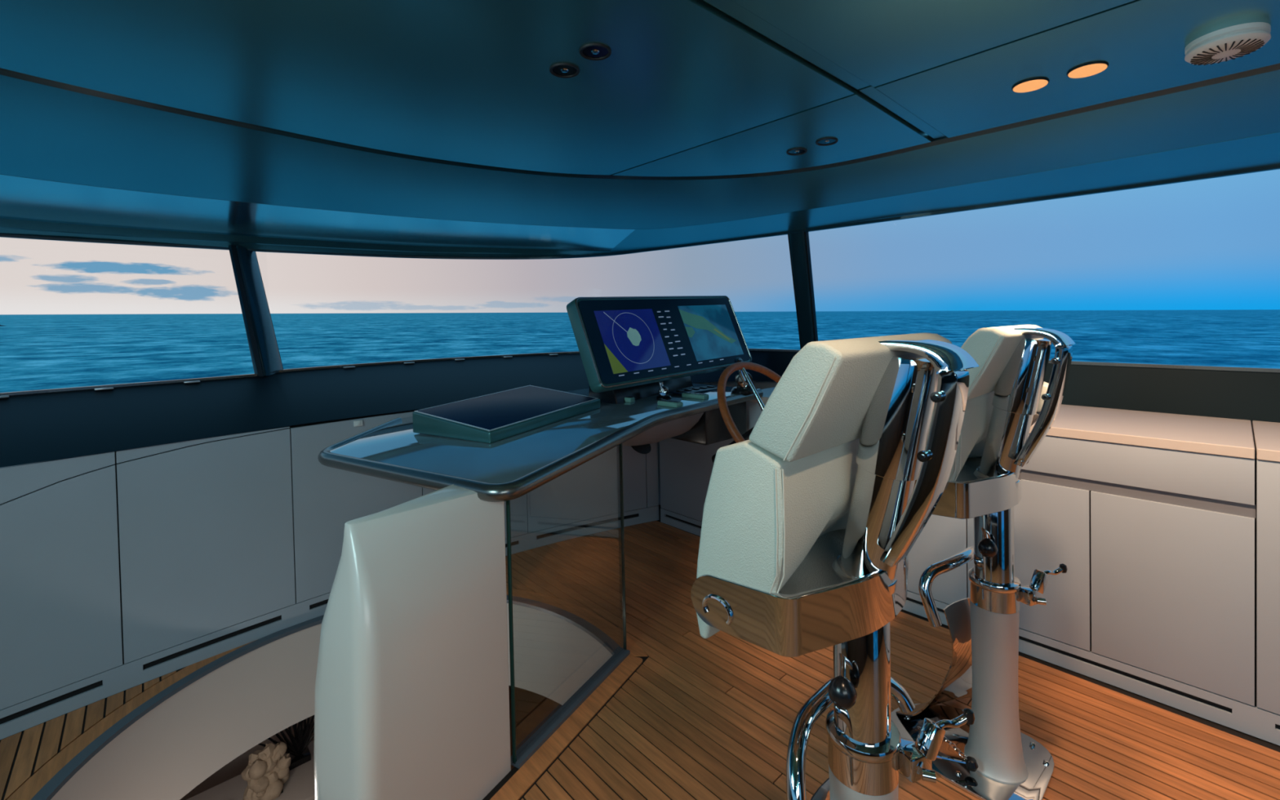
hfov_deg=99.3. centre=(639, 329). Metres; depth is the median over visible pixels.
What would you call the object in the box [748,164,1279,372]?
window
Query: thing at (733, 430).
steering wheel
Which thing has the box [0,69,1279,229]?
ceiling
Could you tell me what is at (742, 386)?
lever
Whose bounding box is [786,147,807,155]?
recessed light
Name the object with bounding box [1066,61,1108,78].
recessed light
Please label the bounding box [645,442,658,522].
base cabinet
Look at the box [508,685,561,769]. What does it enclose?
floor
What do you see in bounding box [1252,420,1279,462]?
countertop
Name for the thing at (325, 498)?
base cabinet
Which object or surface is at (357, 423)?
switch
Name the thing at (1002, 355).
backrest cushion
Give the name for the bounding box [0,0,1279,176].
ceiling
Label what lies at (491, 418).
display
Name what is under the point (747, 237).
window
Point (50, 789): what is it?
trim
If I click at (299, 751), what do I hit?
fan
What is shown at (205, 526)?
wall panel
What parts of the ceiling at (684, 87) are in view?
panel, panel, panel, panel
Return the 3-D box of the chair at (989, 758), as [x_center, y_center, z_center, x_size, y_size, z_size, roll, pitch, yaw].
[1.022,0.643,1.661,0.520,1.311,0.490,-2,1,-42]
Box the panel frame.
[506,443,630,768]
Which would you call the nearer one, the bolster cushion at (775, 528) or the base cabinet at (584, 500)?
the bolster cushion at (775, 528)
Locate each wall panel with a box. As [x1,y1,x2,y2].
[0,451,124,739]
[114,426,296,689]
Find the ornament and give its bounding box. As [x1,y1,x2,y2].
[240,741,290,799]
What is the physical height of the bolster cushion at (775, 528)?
0.384 m
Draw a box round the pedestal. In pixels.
[314,484,511,799]
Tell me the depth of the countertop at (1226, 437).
2.00 m
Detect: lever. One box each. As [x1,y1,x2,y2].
[656,381,671,399]
[731,357,756,393]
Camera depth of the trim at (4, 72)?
1.66 m
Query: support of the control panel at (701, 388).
on the console
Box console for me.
[317,376,763,502]
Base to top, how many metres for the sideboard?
0.750 m
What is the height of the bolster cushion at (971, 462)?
0.384 m
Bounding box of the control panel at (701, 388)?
[669,385,717,394]
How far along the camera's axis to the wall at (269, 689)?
2.25 m
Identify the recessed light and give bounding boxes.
[549,62,579,78]
[578,43,611,60]
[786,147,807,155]
[815,137,838,146]
[1011,77,1049,92]
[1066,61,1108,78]
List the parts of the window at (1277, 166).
rail, rail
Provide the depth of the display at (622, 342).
2.67 m
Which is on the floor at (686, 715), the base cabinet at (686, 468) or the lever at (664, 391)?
the base cabinet at (686, 468)
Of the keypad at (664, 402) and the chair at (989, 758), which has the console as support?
the keypad at (664, 402)
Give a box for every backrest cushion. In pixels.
[749,333,951,462]
[960,324,1044,399]
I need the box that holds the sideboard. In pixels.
[186,739,315,799]
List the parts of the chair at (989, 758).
kick plate, chain, pin lever, pin knob, plate, height lever, ball knob, post, clamp lever, lever knob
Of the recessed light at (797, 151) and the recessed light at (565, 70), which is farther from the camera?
the recessed light at (797, 151)
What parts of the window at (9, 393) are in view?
rail, rail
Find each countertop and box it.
[748,386,1254,458]
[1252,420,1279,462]
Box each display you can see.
[412,385,599,443]
[566,295,751,392]
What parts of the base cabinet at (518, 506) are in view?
door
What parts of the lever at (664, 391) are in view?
lever arm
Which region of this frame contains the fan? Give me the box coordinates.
[257,715,314,770]
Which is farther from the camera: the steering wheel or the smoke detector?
the steering wheel
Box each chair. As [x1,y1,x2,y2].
[690,333,978,799]
[891,324,1075,799]
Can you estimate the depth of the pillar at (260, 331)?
3.17 m
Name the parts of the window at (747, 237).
rail, rail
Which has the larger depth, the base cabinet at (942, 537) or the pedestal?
the base cabinet at (942, 537)
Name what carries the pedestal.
on the floor at (686, 715)
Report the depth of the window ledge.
2.46 m
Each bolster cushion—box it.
[696,438,859,638]
[925,391,994,480]
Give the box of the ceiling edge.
[0,131,1279,257]
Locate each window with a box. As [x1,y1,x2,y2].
[0,234,273,395]
[266,236,799,373]
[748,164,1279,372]
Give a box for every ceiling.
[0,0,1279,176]
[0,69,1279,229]
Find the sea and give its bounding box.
[0,309,1279,392]
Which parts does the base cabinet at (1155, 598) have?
door, drawer, door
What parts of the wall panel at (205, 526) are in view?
panel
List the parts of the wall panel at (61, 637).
panel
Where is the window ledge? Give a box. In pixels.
[0,350,1279,505]
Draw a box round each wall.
[50,603,612,799]
[180,715,314,799]
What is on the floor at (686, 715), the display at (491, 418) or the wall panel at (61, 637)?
the wall panel at (61, 637)
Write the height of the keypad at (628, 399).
0.026 m
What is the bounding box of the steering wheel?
[711,361,781,463]
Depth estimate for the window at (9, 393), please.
2.81 m
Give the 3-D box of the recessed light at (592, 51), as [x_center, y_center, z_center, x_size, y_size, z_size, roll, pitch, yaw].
[-0.099,-0.618,1.210,0.072,0.004,0.072,-2,1,-42]
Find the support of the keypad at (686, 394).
on the console
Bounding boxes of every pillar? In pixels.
[228,244,283,377]
[787,229,817,349]
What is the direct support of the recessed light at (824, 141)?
in the ceiling at (684, 87)
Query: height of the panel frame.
0.860 m
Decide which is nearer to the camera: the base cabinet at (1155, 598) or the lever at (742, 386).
the base cabinet at (1155, 598)
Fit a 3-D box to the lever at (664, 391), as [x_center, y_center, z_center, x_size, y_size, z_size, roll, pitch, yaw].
[0.126,0.309,2.885,0.082,0.110,0.082,-1,1,13]
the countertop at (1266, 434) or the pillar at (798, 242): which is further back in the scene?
the pillar at (798, 242)
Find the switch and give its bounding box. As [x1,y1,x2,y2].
[353,419,363,426]
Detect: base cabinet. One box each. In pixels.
[287,409,422,624]
[417,408,528,555]
[526,444,647,549]
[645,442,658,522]
[659,400,765,536]
[902,514,968,625]
[967,433,1255,737]
[1253,443,1279,745]
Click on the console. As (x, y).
(508, 468)
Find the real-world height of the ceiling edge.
0.321 m
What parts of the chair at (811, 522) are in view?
kick plate, height lever, ball knob, post, clamp lever, lever knob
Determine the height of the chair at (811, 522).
1.311 m
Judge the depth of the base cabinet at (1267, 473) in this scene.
1.68 m
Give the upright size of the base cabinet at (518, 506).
0.897 m
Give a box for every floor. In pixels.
[0,504,1279,799]
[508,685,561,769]
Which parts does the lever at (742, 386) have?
lever arm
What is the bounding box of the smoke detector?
[1184,22,1271,65]
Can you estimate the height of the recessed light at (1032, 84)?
0.005 m
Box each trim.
[0,62,1279,179]
[31,595,620,799]
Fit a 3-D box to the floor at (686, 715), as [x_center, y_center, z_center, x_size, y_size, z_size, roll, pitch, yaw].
[0.225,1.343,0.476,4.600,0.012,5.800,-2,1,-42]
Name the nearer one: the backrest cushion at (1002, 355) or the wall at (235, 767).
the backrest cushion at (1002, 355)
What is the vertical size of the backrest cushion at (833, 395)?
0.194 m
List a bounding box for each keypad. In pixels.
[624,396,635,402]
[657,399,683,407]
[681,391,708,399]
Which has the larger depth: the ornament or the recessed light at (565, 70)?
the ornament

